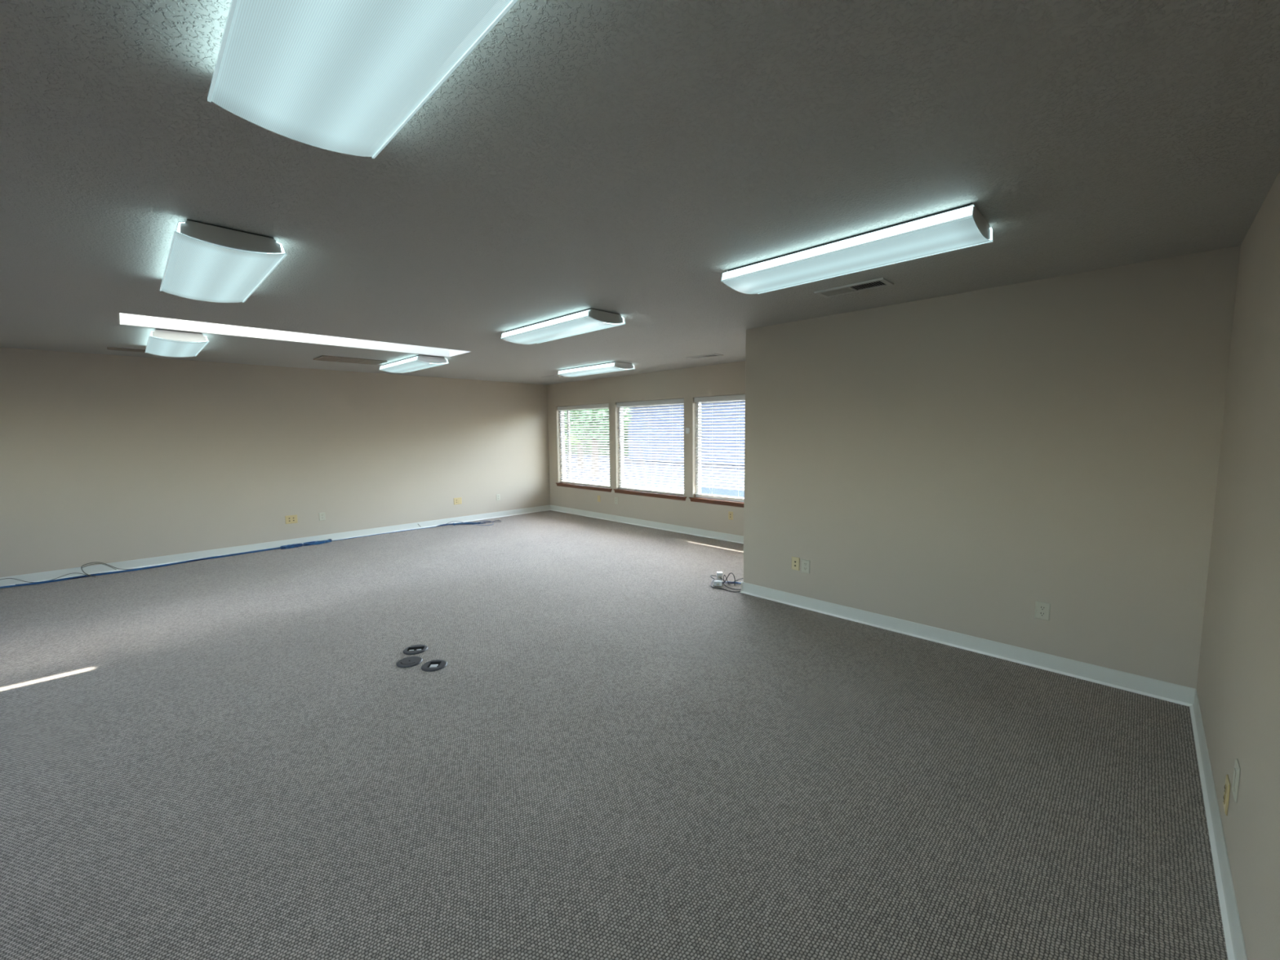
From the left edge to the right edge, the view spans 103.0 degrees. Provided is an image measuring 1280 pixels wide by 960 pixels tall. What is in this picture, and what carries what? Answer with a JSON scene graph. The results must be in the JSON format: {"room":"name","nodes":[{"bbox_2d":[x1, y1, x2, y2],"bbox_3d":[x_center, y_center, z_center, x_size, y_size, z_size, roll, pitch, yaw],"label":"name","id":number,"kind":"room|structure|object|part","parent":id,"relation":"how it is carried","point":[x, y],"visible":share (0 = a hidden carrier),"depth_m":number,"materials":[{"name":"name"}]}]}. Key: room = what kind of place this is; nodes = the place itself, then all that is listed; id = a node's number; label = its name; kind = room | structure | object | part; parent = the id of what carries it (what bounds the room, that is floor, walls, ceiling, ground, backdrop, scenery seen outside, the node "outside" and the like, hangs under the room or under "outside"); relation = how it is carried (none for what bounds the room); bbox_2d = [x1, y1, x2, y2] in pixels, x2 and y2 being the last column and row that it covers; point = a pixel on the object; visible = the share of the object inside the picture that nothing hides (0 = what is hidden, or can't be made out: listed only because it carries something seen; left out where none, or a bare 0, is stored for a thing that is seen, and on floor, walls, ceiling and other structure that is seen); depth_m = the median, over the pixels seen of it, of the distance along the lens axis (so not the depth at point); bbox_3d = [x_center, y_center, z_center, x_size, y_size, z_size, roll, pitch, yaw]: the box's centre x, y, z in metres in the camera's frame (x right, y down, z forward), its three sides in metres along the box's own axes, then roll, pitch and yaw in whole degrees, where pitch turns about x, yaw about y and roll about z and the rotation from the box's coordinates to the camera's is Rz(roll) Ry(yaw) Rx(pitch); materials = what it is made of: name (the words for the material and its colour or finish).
{"room":"empty office room","nodes":[
{"label":"empty office room","id":0,"kind":"room"},
{"bbox_2d":[0,346,550,577],"bbox_3d":[-5.363,-0.252,6.456,0.160,2.640,10.342,5,8,44],"label":"wall","id":1,"kind":"structure","parent":0,"point":[104,458],"depth_m":6.49,"materials":[{"name":"beige paint"}]},
{"bbox_2d":[0,504,550,586],"bbox_3d":[-5.287,0.917,6.505,0.020,0.102,10.022,5,8,44],"label":"baseboard","id":2,"kind":"structure","parent":1,"relation":"attached to","point":[150,562],"depth_m":6.55,"materials":[{"name":"plastic"}]},
{"bbox_2d":[284,515,297,524],"bbox_3d":[-4.784,0.541,6.990,0.008,0.114,0.140,5,8,44],"label":"data plate","id":3,"kind":"object","parent":1,"relation":"attached to","point":[289,519],"visible":1,"depth_m":6.99,"materials":[{"name":"beige plastic"}]},
{"bbox_2d":[319,511,325,520],"bbox_3d":[-4.525,0.519,7.251,0.008,0.114,0.076,5,8,44],"label":"wall outlet","id":4,"kind":"object","parent":1,"relation":"attached to","point":[322,515],"visible":1,"depth_m":7.25,"materials":[{"name":"white plastic"}]},
{"bbox_2d":[453,497,462,504],"bbox_3d":[-3.104,0.359,8.678,0.008,0.114,0.140,5,8,44],"label":"data plate","id":5,"kind":"object","parent":1,"relation":"attached to","point":[456,500],"visible":1,"depth_m":8.68,"materials":[{"name":"beige plastic"}]},
{"bbox_2d":[496,493,500,500],"bbox_3d":[-2.566,0.312,9.220,0.008,0.114,0.076,5,8,44],"label":"wall outlet","id":6,"kind":"object","parent":1,"relation":"attached to","point":[498,495],"visible":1,"depth_m":9.22,"materials":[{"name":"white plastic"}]},
{"bbox_2d":[0,510,1227,959],"bbox_3d":[-2.254,1.288,3.526,8.872,0.120,10.342,5,8,44],"label":"floor","id":7,"kind":"structure","parent":0,"point":[615,753],"depth_m":2.29,"materials":[{"name":"carpet"}]},
{"bbox_2d":[0,573,95,582],"bbox_3d":[-6.306,1.036,5.374,0.812,0.092,0.108,-4,7,-33],"label":"cable","id":8,"kind":"object","parent":7,"relation":"on","point":[70,573],"visible":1,"depth_m":5.41,"materials":[{"name":"grey plastic"}]},
{"bbox_2d":[81,563,116,569],"bbox_3d":[-6.031,0.977,5.681,0.264,0.100,0.023,-5,7,-41],"label":"cable","id":9,"kind":"object","parent":7,"relation":"on","point":[95,563],"visible":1,"depth_m":5.69,"materials":[{"name":"grey plastic"}]},
{"bbox_2d":[0,526,436,588],"bbox_3d":[-5.237,0.962,6.444,0.136,0.022,5.401,5,8,44],"label":"cable bundle","id":10,"kind":"object","parent":7,"relation":"on","point":[244,553],"visible":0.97,"depth_m":5.91,"materials":[{"name":"blue plastic"}]},
{"bbox_2d":[80,562,143,575],"bbox_3d":[-5.931,0.969,5.730,0.490,0.132,0.081,-6,8,-43],"label":"cable","id":11,"kind":"object","parent":10,"relation":"on","point":[90,562],"visible":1,"depth_m":5.70,"materials":[{"name":"grey plastic"}]},
{"bbox_2d":[280,538,332,549],"bbox_3d":[-4.616,0.886,7.065,0.139,0.049,0.624,5,8,44],"label":"cable coil","id":12,"kind":"object","parent":7,"relation":"on","point":[306,544],"visible":1,"depth_m":7.02,"materials":[{"name":"blue plastic"}]},
{"bbox_2d":[395,656,422,667],"bbox_3d":[-1.554,1.223,3.434,0.164,0.011,0.164,-1,6,-5],"label":"floor outlet cover","id":13,"kind":"object","parent":7,"relation":"on","point":[410,661],"visible":1,"depth_m":3.42,"materials":[{"name":"grey plastic"}]},
{"bbox_2d":[403,644,427,654],"bbox_3d":[-1.598,1.206,3.628,0.164,0.009,0.164,-2,6,-11],"label":"floor outlet","id":14,"kind":"object","parent":7,"relation":"on","point":[415,649],"visible":1,"depth_m":3.62,"materials":[{"name":"grey plastic"}]},
{"bbox_2d":[421,659,447,671],"bbox_3d":[-1.365,1.228,3.378,0.164,0.009,0.164,-1,6,-5],"label":"floor outlet","id":15,"kind":"object","parent":7,"relation":"on","point":[436,664],"visible":1,"depth_m":3.37,"materials":[{"name":"grey plastic"}]},
{"bbox_2d":[436,520,500,526],"bbox_3d":[-2.857,0.723,8.537,1.036,0.057,0.452,-2,6,-16],"label":"cable tangle","id":16,"kind":"object","parent":7,"relation":"on","point":[460,522],"visible":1,"depth_m":8.51,"materials":[{"name":"plastic"}]},
{"bbox_2d":[713,580,721,586],"bbox_3d":[0.773,1.022,5.060,0.080,0.048,0.074,0,6,7],"label":"power adapter","id":17,"kind":"object","parent":7,"relation":"on","point":[716,583],"visible":1,"depth_m":5.03,"materials":[{"name":"white plastic"}]},
{"bbox_2d":[716,571,722,579],"bbox_3d":[0.823,0.989,5.258,0.058,0.074,0.046,0,6,3],"label":"power adapter","id":18,"kind":"object","parent":7,"relation":"on","point":[719,574],"visible":0.94,"depth_m":5.24,"materials":[{"name":"white plastic"}]},
{"bbox_2d":[710,574,740,592],"bbox_3d":[0.817,1.030,5.082,0.286,0.032,0.542,-5,7,-38],"label":"cable","id":19,"kind":"object","parent":7,"relation":"on","point":[711,575],"visible":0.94,"depth_m":4.98,"materials":[{"name":"plastic"}]},
{"bbox_2d":[721,581,741,584],"bbox_3d":[1.020,1.027,5.084,0.412,0.023,0.082,-1,6,-5],"label":"cable bundle","id":20,"kind":"object","parent":7,"relation":"on","point":[729,582],"visible":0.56,"depth_m":5.08,"materials":[{"name":"plastic"}]},
{"bbox_2d":[0,0,1279,384],"bbox_3d":[-2.278,-1.251,3.281,8.872,0.100,10.342,5,8,44],"label":"ceiling","id":21,"kind":"structure","parent":0,"point":[622,157],"depth_m":1.75,"materials":[{"name":"grey paint"}]},
{"bbox_2d":[106,346,145,352],"bbox_3d":[-5.295,-1.371,5.412,0.160,0.010,0.510,5,8,44],"label":"ceiling vent","id":22,"kind":"object","parent":21,"relation":"in","point":[108,348],"visible":0.69,"depth_m":5.31,"materials":[{"name":"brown metal"}]},
{"bbox_2d":[145,328,208,357],"bbox_3d":[-4.426,-1.283,4.847,1.207,0.092,0.389,5,8,44],"label":"ceiling light","id":23,"kind":"object","parent":21,"relation":"attached to","point":[165,343],"visible":1,"depth_m":4.58,"materials":[{"name":"white plastic"}]},
{"bbox_2d":[160,219,287,302],"bbox_3d":[-2.211,-1.092,2.657,1.207,0.092,0.389,5,8,44],"label":"ceiling light","id":24,"kind":"object","parent":21,"relation":"attached to","point":[206,262],"visible":1,"depth_m":2.42,"materials":[{"name":"white plastic"}]},
{"bbox_2d":[118,312,470,356],"bbox_3d":[-3.059,-1.402,4.917,0.560,0.099,2.780,5,8,44],"label":"trim","id":25,"kind":"structure","parent":21,"relation":"attached to","point":[123,318],"depth_m":4.85,"materials":[{"name":"white paint"}]},
{"bbox_2d":[313,355,387,364],"bbox_3d":[-3.542,-1.466,6.240,0.400,0.015,0.710,5,8,44],"label":"ceiling vent","id":26,"kind":"object","parent":21,"relation":"in","point":[323,357],"visible":1,"depth_m":6.20,"materials":[{"name":"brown metal"}]},
{"bbox_2d":[207,0,517,158],"bbox_3d":[-0.516,-0.947,0.986,1.207,0.092,0.389,5,8,44],"label":"ceiling light","id":27,"kind":"object","parent":21,"relation":"attached to","point":[346,77],"visible":1,"depth_m":1.12,"materials":[{"name":"white plastic"}]},
{"bbox_2d":[379,355,448,373],"bbox_3d":[-2.871,-1.450,6.423,1.207,0.092,0.389,5,8,44],"label":"ceiling light","id":28,"kind":"object","parent":21,"relation":"attached to","point":[417,362],"visible":1,"depth_m":6.18,"materials":[{"name":"white plastic"}]},
{"bbox_2d":[500,308,625,344],"bbox_3d":[-0.678,-1.262,4.261,1.207,0.092,0.389,5,8,44],"label":"ceiling light","id":29,"kind":"object","parent":21,"relation":"attached to","point":[588,320],"visible":1,"depth_m":4.06,"materials":[{"name":"white plastic"}]},
{"bbox_2d":[557,361,635,377],"bbox_3d":[-0.634,-1.541,7.144,1.207,0.092,0.389,5,8,44],"label":"ceiling light","id":30,"kind":"object","parent":21,"relation":"attached to","point":[612,366],"visible":1,"depth_m":6.92,"materials":[{"name":"white plastic"}]},
{"bbox_2d":[685,353,723,359],"bbox_3d":[0.785,-1.507,6.210,0.430,0.010,0.190,5,8,44],"label":"ceiling vent","id":31,"kind":"object","parent":21,"relation":"in","point":[709,355],"visible":1,"depth_m":6.18,"materials":[{"name":"metal"}]},
{"bbox_2d":[813,277,893,297],"bbox_3d":[1.367,-1.228,3.267,0.435,0.010,0.185,5,8,44],"label":"ceiling vent","id":32,"kind":"object","parent":21,"relation":"in","point":[878,282],"visible":1,"depth_m":3.25,"materials":[{"name":"metal"}]},
{"bbox_2d":[720,203,992,293],"bbox_3d":[1.021,-1.115,2.572,1.207,0.092,0.389,5,8,44],"label":"ceiling light","id":33,"kind":"object","parent":21,"relation":"attached to","point":[964,226],"visible":1,"depth_m":2.39,"materials":[{"name":"white plastic"}]},
{"bbox_2d":[546,360,745,536],"bbox_3d":[0.320,-0.454,7.982,5.755,2.640,0.160,5,8,44],"label":"wall","id":34,"kind":"structure","parent":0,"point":[724,379],"depth_m":8.00,"materials":[{"name":"beige paint"}]},
{"bbox_2d":[557,403,609,488],"bbox_3d":[-1.019,-0.628,9.248,1.461,1.448,0.068,5,8,44],"label":"window blind","id":35,"kind":"object","parent":34,"relation":"attached to","point":[598,406],"visible":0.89,"depth_m":9.21,"materials":[{"name":"white plastic"}]},
{"bbox_3d":[-1.008,0.084,9.321,1.455,0.015,0.048,5,8,44],"label":"rail","id":36,"kind":"part","parent":35,"relation":"part of","materials":[{"name":"white plastic"}]},
{"bbox_2d":[555,411,612,492],"bbox_3d":[-1.009,-0.598,9.260,1.595,1.517,0.162,5,8,44],"label":"window","id":37,"kind":"structure","parent":34,"relation":"attached to","point":[559,484],"depth_m":9.60,"materials":[{"name":"white plastic"}]},
{"bbox_3d":[-1.027,0.129,9.305,1.595,0.062,0.092,5,8,44],"label":"sill","id":38,"kind":"part","parent":37,"relation":"part of","materials":[{"name":"brown wood"}]},
{"bbox_2d":[614,497,617,504],"bbox_3d":[-0.408,0.351,8.672,0.076,0.114,0.008,5,8,44],"label":"wall outlet","id":39,"kind":"object","parent":34,"relation":"attached to","point":[615,498],"visible":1,"depth_m":8.66,"materials":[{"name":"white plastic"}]},
{"bbox_2d":[550,504,743,543],"bbox_3d":[0.225,0.713,8.073,5.635,0.102,0.020,5,8,44],"label":"baseboard","id":40,"kind":"structure","parent":34,"relation":"attached to","point":[690,531],"depth_m":8.05,"materials":[{"name":"plastic"}]},
{"bbox_2d":[613,406,686,500],"bbox_3d":[0.164,-0.498,8.104,1.595,1.517,0.162,5,8,44],"label":"window","id":41,"kind":"structure","parent":34,"relation":"attached to","point":[616,491],"depth_m":8.35,"materials":[{"name":"white plastic"}]},
{"bbox_3d":[0.146,0.229,8.149,1.595,0.062,0.092,5,8,44],"label":"sill","id":42,"kind":"part","parent":41,"relation":"part of","materials":[{"name":"brown wood"}]},
{"bbox_2d":[616,398,684,495],"bbox_3d":[0.154,-0.528,8.091,1.461,1.448,0.068,5,8,44],"label":"window blind","id":43,"kind":"object","parent":34,"relation":"attached to","point":[668,402],"visible":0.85,"depth_m":8.05,"materials":[{"name":"white plastic"}]},
{"bbox_3d":[0.159,-0.512,8.097,0.002,1.396,0.056,5,8,44],"label":"ladder cord","id":44,"kind":"part","parent":43,"relation":"part of","materials":[{"name":"white fabric"}]},
{"bbox_3d":[0.165,0.185,8.165,1.455,0.015,0.048,5,8,44],"label":"rail","id":45,"kind":"part","parent":43,"relation":"part of","materials":[{"name":"white plastic"}]},
{"bbox_2d":[685,427,689,433],"bbox_3d":[0.698,-0.722,7.445,0.064,0.084,0.026,5,8,44],"label":"wall sensor","id":46,"kind":"object","parent":34,"relation":"attached to","point":[687,429],"visible":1,"depth_m":7.43,"materials":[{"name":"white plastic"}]},
{"bbox_2d":[688,404,744,507],"bbox_3d":[1.338,-0.397,6.946,1.590,1.517,0.162,5,8,44],"label":"window","id":47,"kind":"structure","parent":34,"relation":"attached to","point":[705,499],"depth_m":7.38,"materials":[{"name":"white plastic"}]},
{"bbox_3d":[1.321,0.330,6.991,1.590,0.062,0.092,5,8,44],"label":"sill","id":48,"kind":"part","parent":47,"relation":"part of","materials":[{"name":"brown wood"}]},
{"bbox_2d":[693,394,745,499],"bbox_3d":[1.329,-0.445,6.932,1.456,1.412,0.068,5,8,44],"label":"window blind","id":49,"kind":"object","parent":34,"relation":"attached to","point":[740,397],"visible":0.63,"depth_m":7.12,"materials":[{"name":"white plastic"}]},
{"bbox_3d":[1.013,-0.457,7.253,0.002,1.360,0.056,5,8,44],"label":"ladder cord","id":50,"kind":"part","parent":49,"relation":"part of","materials":[{"name":"white fabric"}]},
{"bbox_3d":[1.339,0.249,7.003,1.450,0.015,0.048,5,8,44],"label":"rail","id":51,"kind":"part","parent":49,"relation":"part of","materials":[{"name":"white plastic"}]},
{"bbox_3d":[1.333,-0.430,6.938,0.002,1.360,0.056,5,8,44],"label":"ladder cord","id":52,"kind":"part","parent":49,"relation":"part of","materials":[{"name":"white fabric"}]},
{"bbox_2d":[728,511,733,519],"bbox_3d":[1.252,0.493,7.035,0.076,0.114,0.008,5,8,44],"label":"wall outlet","id":53,"kind":"object","parent":34,"relation":"attached to","point":[730,513],"visible":1,"depth_m":7.03,"materials":[{"name":"beige plastic"}]},
{"bbox_2d":[742,329,746,582],"bbox_3d":[1.693,-0.215,5.375,0.120,2.640,1.951,5,8,44],"label":"wall","id":54,"kind":"structure","parent":0,"point":[746,330],"depth_m":4.71,"materials":[{"name":"beige paint"}]},
{"bbox_2d":[740,245,1240,706],"bbox_3d":[2.088,-0.056,3.690,3.093,2.640,0.140,5,8,44],"label":"wall","id":55,"kind":"structure","parent":0,"point":[961,463],"depth_m":3.30,"materials":[{"name":"beige paint"}]},
{"bbox_2d":[791,556,799,570],"bbox_3d":[1.351,0.728,4.428,0.076,0.114,0.008,5,8,44],"label":"data plate","id":56,"kind":"object","parent":55,"relation":"attached to","point":[795,561],"visible":1,"depth_m":4.42,"materials":[{"name":"beige plastic"}]},
{"bbox_2d":[801,559,809,573],"bbox_3d":[1.418,0.740,4.363,0.076,0.114,0.008,5,8,44],"label":"wall outlet","id":57,"kind":"object","parent":55,"relation":"attached to","point":[805,563],"visible":1,"depth_m":4.36,"materials":[{"name":"white plastic"}]},
{"bbox_2d":[1034,600,1050,621],"bbox_3d":[2.559,0.832,3.237,0.076,0.114,0.008,5,8,44],"label":"wall outlet","id":58,"kind":"object","parent":55,"relation":"attached to","point":[1042,610],"visible":1,"depth_m":3.23,"materials":[{"name":"white plastic"}]},
{"bbox_2d":[1039,611,1045,616],"bbox_3d":[2.558,0.852,3.238,0.033,0.033,0.003,5,8,44],"label":"receptacle","id":59,"kind":"object","parent":58,"relation":"attached to","point":[1041,613],"depth_m":3.24,"materials":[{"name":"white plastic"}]},
{"bbox_2d":[1039,605,1045,610],"bbox_3d":[2.557,0.813,3.234,0.033,0.033,0.003,5,8,44],"label":"receptacle","id":60,"kind":"object","parent":58,"relation":"attached to","point":[1041,607],"depth_m":3.23,"materials":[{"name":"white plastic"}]},
{"bbox_2d":[1196,170,1279,959],"bbox_3d":[0.144,0.352,-0.339,0.160,2.640,8.391,5,8,44],"label":"wall","id":61,"kind":"structure","parent":0,"point":[1238,681],"depth_m":1.75,"materials":[{"name":"beige paint"}]},
{"bbox_2d":[1189,688,1247,959],"bbox_3d":[0.148,1.504,-0.107,0.020,0.102,8.231,5,8,44],"label":"baseboard","id":62,"kind":"structure","parent":61,"relation":"attached to","point":[1233,936],"depth_m":1.81,"materials":[{"name":"plastic"}]},
{"bbox_2d":[1222,773,1230,815],"bbox_3d":[2.055,1.103,1.786,0.008,0.114,0.076,5,8,44],"label":"wall outlet","id":63,"kind":"object","parent":61,"relation":"attached to","point":[1227,785],"visible":1,"depth_m":1.77,"materials":[{"name":"beige plastic"}]},
{"bbox_2d":[1222,794,1225,804],"bbox_3d":[2.054,1.122,1.789,0.003,0.033,0.033,5,8,44],"label":"receptacle","id":64,"kind":"object","parent":63,"relation":"attached to","point":[1224,798],"depth_m":1.78,"materials":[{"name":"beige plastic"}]},
{"bbox_2d":[1231,758,1240,803],"bbox_3d":[1.945,0.980,1.663,0.008,0.114,0.076,5,8,44],"label":"data plate","id":65,"kind":"object","parent":61,"relation":"attached to","point":[1237,770],"visible":1,"depth_m":1.65,"materials":[{"name":"white plastic"}]},
{"label":"outside","id":66,"kind":"structure","parent":0,"visible":0},
{"bbox_2d":[564,454,744,502],"bbox_3d":[2.779,-1.199,31.257,80.000,0.120,31.718,5,8,44],"label":"parking lot","id":67,"kind":"structure","parent":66,"point":[725,492],"depth_m":19.89,"materials":[{"name":"grey asphalt"}]},
{"bbox_2d":[564,413,603,468],"bbox_3d":[-2.890,-2.734,24.358,4.318,4.372,4.303,5,8,44],"label":"tree","id":68,"kind":"object","parent":67,"relation":"on","point":[576,413],"visible":0.02,"depth_m":24.40,"materials":[{"name":"green plant"}]},
{"bbox_2d":[564,421,628,456],"bbox_3d":[-8.653,-3.597,43.421,25.688,2.672,1.424,5,8,44],"label":"hedge","id":69,"kind":"object","parent":67,"relation":"on","point":[625,421],"visible":0.02,"depth_m":36.95,"materials":[{"name":"green plant"}]},
{"bbox_2d":[564,407,631,475],"bbox_3d":[-1.833,-1.975,20.264,3.038,3.628,3.025,5,8,44],"label":"tree","id":70,"kind":"object","parent":67,"relation":"on","point":[607,407],"visible":0.23,"depth_m":19.61,"materials":[{"name":"green plant"}]},
{"bbox_2d":[627,400,745,463],"bbox_3d":[12.839,-3.333,23.652,31.300,5.400,9.600,5,8,44],"label":"neighbouring building","id":71,"kind":"structure","parent":67,"relation":"on","point":[734,402],"depth_m":28.53,"materials":[{"name":"grey"}]}
]}

